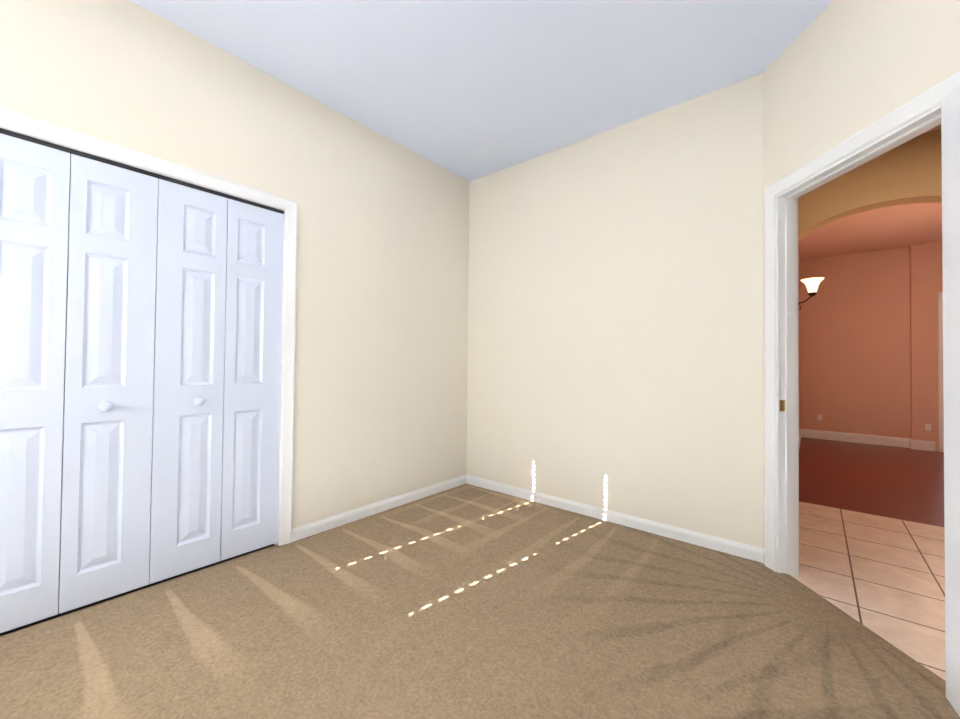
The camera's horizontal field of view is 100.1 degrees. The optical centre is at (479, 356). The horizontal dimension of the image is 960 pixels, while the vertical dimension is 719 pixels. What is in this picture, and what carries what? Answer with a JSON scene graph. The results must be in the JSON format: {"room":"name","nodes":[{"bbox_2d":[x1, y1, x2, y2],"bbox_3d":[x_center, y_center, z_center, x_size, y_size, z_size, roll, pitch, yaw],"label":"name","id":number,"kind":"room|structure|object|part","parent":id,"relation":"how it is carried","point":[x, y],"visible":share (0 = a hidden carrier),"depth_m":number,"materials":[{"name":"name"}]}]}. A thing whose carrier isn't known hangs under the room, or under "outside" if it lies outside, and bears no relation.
{"room":"empty bedroom","nodes":[
{"label":"empty bedroom","id":0,"kind":"room"},
{"bbox_2d":[0,544,274,635],"bbox_3d":[-1.884,1.148,2.181,0.760,0.030,1.820,0,-1,40],"label":"floor","id":1,"kind":"structure","parent":0,"point":[101,601],"depth_m":1.91,"materials":[{"name":"black"}]},
{"bbox_2d":[0,483,959,718],"bbox_3d":[-0.216,1.143,1.137,3.180,0.042,4.090,0,-1,40],"label":"floor carpet","id":2,"kind":"object","parent":1,"relation":"on","point":[466,601],"visible":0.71,"depth_m":1.61,"materials":[{"name":"beige carpet"}]},
{"bbox_2d":[0,0,468,528],"bbox_3d":[-1.454,-0.262,2.202,0.120,2.800,4.290,0,-1,40],"label":"wall","id":3,"kind":"structure","parent":0,"point":[381,360],"depth_m":2.63,"materials":[{"name":"beige paint"}]},
{"bbox_2d":[0,133,69,632],"bbox_3d":[-1.896,0.105,1.623,0.030,1.985,0.301,0,-1,40],"label":"bifold closet door","id":4,"kind":"structure","parent":3,"relation":"in","point":[34,196],"depth_m":1.66,"materials":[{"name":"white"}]},
{"bbox_2d":[58,154,157,613],"bbox_3d":[-1.679,0.110,1.837,0.089,1.985,0.301,0,-1,40],"label":"bifold closet door","id":5,"kind":"structure","parent":3,"relation":"in","point":[108,416],"depth_m":1.84,"materials":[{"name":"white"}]},
{"bbox_2d":[0,128,283,213],"bbox_3d":[-1.598,-0.885,1.993,0.048,0.020,1.216,0,-1,40],"label":"door track","id":6,"kind":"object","parent":3,"relation":"attached to","point":[70,150],"depth_m":1.89,"materials":[{"name":"black"}]},
{"bbox_2d":[0,108,297,545],"bbox_3d":[-1.627,0.116,1.992,0.121,2.034,1.228,0,-1,40],"label":"door frame","id":7,"kind":"structure","parent":3,"relation":"attached to","point":[282,292],"depth_m":2.41,"materials":[{"name":"white wood"}]},
{"bbox_2d":[149,179,227,583],"bbox_3d":[-1.484,0.116,2.071,0.089,1.985,0.301,0,-1,40],"label":"bifold closet door","id":8,"kind":"structure","parent":3,"relation":"in","point":[187,446],"depth_m":2.07,"materials":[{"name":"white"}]},
{"bbox_2d":[220,199,283,560],"bbox_3d":[-1.312,0.122,2.324,0.030,1.985,0.301,0,-1,40],"label":"bifold closet door","id":9,"kind":"structure","parent":3,"relation":"in","point":[251,399],"depth_m":2.31,"materials":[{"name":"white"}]},
{"bbox_2d":[130,0,941,259],"bbox_3d":[2.677,-1.667,2.325,6.320,0.100,9.710,0,-1,40],"label":"ceiling","id":10,"kind":"structure","parent":0,"point":[469,90],"depth_m":2.25,"materials":[{"name":"paint"}]},
{"bbox_2d":[466,73,762,547],"bbox_3d":[0.810,-0.225,3.031,2.300,2.800,0.120,0,-1,40],"label":"wall","id":11,"kind":"structure","parent":0,"point":[615,321],"depth_m":2.76,"materials":[{"name":"beige paint"}]},
{"bbox_2d":[292,475,764,563],"bbox_3d":[-0.219,1.090,1.141,3.130,0.088,4.050,0,-1,40],"label":"baseboard","id":12,"kind":"structure","parent":11,"relation":"attached to","point":[750,552],"depth_m":2.79,"materials":[{"name":"white wood"}]},
{"bbox_2d":[779,400,784,410],"bbox_3d":[1.623,0.265,2.159,0.030,0.060,0.002,1,-1,0],"label":"strike plate","id":13,"kind":"object","parent":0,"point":[781,405],"visible":1,"depth_m":2.16,"materials":[{"name":"gold metal"}]},
{"bbox_2d":[798,250,801,431],"bbox_3d":[3.828,-0.163,4.954,0.100,2.800,3.720,0,-1,40],"label":"wall","id":14,"kind":"structure","parent":0,"point":[799,261],"depth_m":6.33,"materials":[{"name":"paint"}]},
{"bbox_2d":[799,429,801,447],"bbox_3d":[3.861,1.172,4.900,0.015,0.130,3.730,0,-1,40],"label":"baseboard","id":15,"kind":"structure","parent":14,"relation":"attached to","point":[800,433],"depth_m":5.91,"materials":[{"name":"white"}]},
{"bbox_2d":[798,277,823,309],"bbox_3d":[3.078,-0.577,3.780,0.250,0.283,0.176,0,-1,40],"label":"sconce","id":16,"kind":"object","parent":14,"relation":"attached to","point":[810,294],"depth_m":3.73,"materials":[{"name":"white glass"}]},
{"bbox_3d":[3.107,-0.656,3.758,0.176,0.125,0.176,0,-1,40],"label":"sconce shade","id":17,"kind":"part","parent":16,"relation":"part of","materials":[{"name":"white glass"}]},
{"bbox_2d":[763,0,959,548],"bbox_3d":[1.665,-0.240,1.546,0.105,2.800,1.485,1,-1,0],"label":"wall","id":18,"kind":"structure","parent":0,"point":[836,72],"depth_m":1.78,"materials":[{"name":"beige paint"}]},
{"bbox_2d":[765,71,959,576],"bbox_3d":[1.660,0.108,1.755,0.143,2.112,0.979,1,-1,0],"label":"door frame","id":19,"kind":"structure","parent":18,"relation":"attached to","point":[787,463],"depth_m":2.15,"materials":[{"name":"white wood"}]},
{"bbox_2d":[941,82,959,715],"bbox_3d":[1.389,0.130,1.006,0.035,2.018,0.809,0,-1,30],"label":"bedroom door","id":20,"kind":"structure","parent":18,"relation":"in","point":[950,123],"depth_m":1.32,"materials":[{"name":"white wood"}]},
{"bbox_2d":[794,501,945,680],"bbox_3d":[2.470,1.186,1.035,5.000,0.050,3.730,0,-1,40],"label":"floor","id":21,"kind":"structure","parent":0,"point":[883,577],"depth_m":2.18,"materials":[{"name":"beige tile"}]},
{"bbox_2d":[798,129,941,240],"bbox_3d":[3.710,-0.203,2.530,5.000,2.800,0.160,0,-1,40],"label":"wall","id":22,"kind":"structure","parent":0,"point":[909,172],"depth_m":3.03,"materials":[{"name":"paint"}]},
{"bbox_2d":[799,437,943,526],"bbox_3d":[4.961,1.260,4.029,5.000,0.050,4.060,0,-1,40],"label":"floor","id":23,"kind":"structure","parent":0,"point":[903,483],"depth_m":4.00,"materials":[{"name":"brown wood"}]},
{"bbox_2d":[802,241,942,451],"bbox_3d":[6.146,-0.131,5.458,5.000,2.800,0.200,0,-1,40],"label":"wall","id":24,"kind":"structure","parent":0,"point":[867,343],"depth_m":5.82,"materials":[{"name":"paint"}]},
{"bbox_2d":[802,429,912,448],"bbox_3d":[5.509,1.206,5.930,1.170,0.130,0.040,0,-1,40],"label":"baseboard","id":25,"kind":"structure","parent":24,"relation":"attached to","point":[910,443],"depth_m":5.89,"materials":[{"name":"white"}]},
{"bbox_2d":[925,424,930,430],"bbox_3d":[6.021,0.955,5.401,0.055,0.085,0.006,0,-1,40],"label":"outlet","id":26,"kind":"object","parent":24,"relation":"attached to","point":[928,427],"depth_m":5.40,"materials":[{"name":"white"}]},
{"bbox_2d":[938,292,943,451],"bbox_3d":[6.461,0.207,5.045,0.946,2.118,0.019,0,-1,40],"label":"door frame","id":27,"kind":"structure","parent":24,"relation":"attached to","point":[940,374],"depth_m":5.33,"materials":[{"name":"white wood"}]}
]}

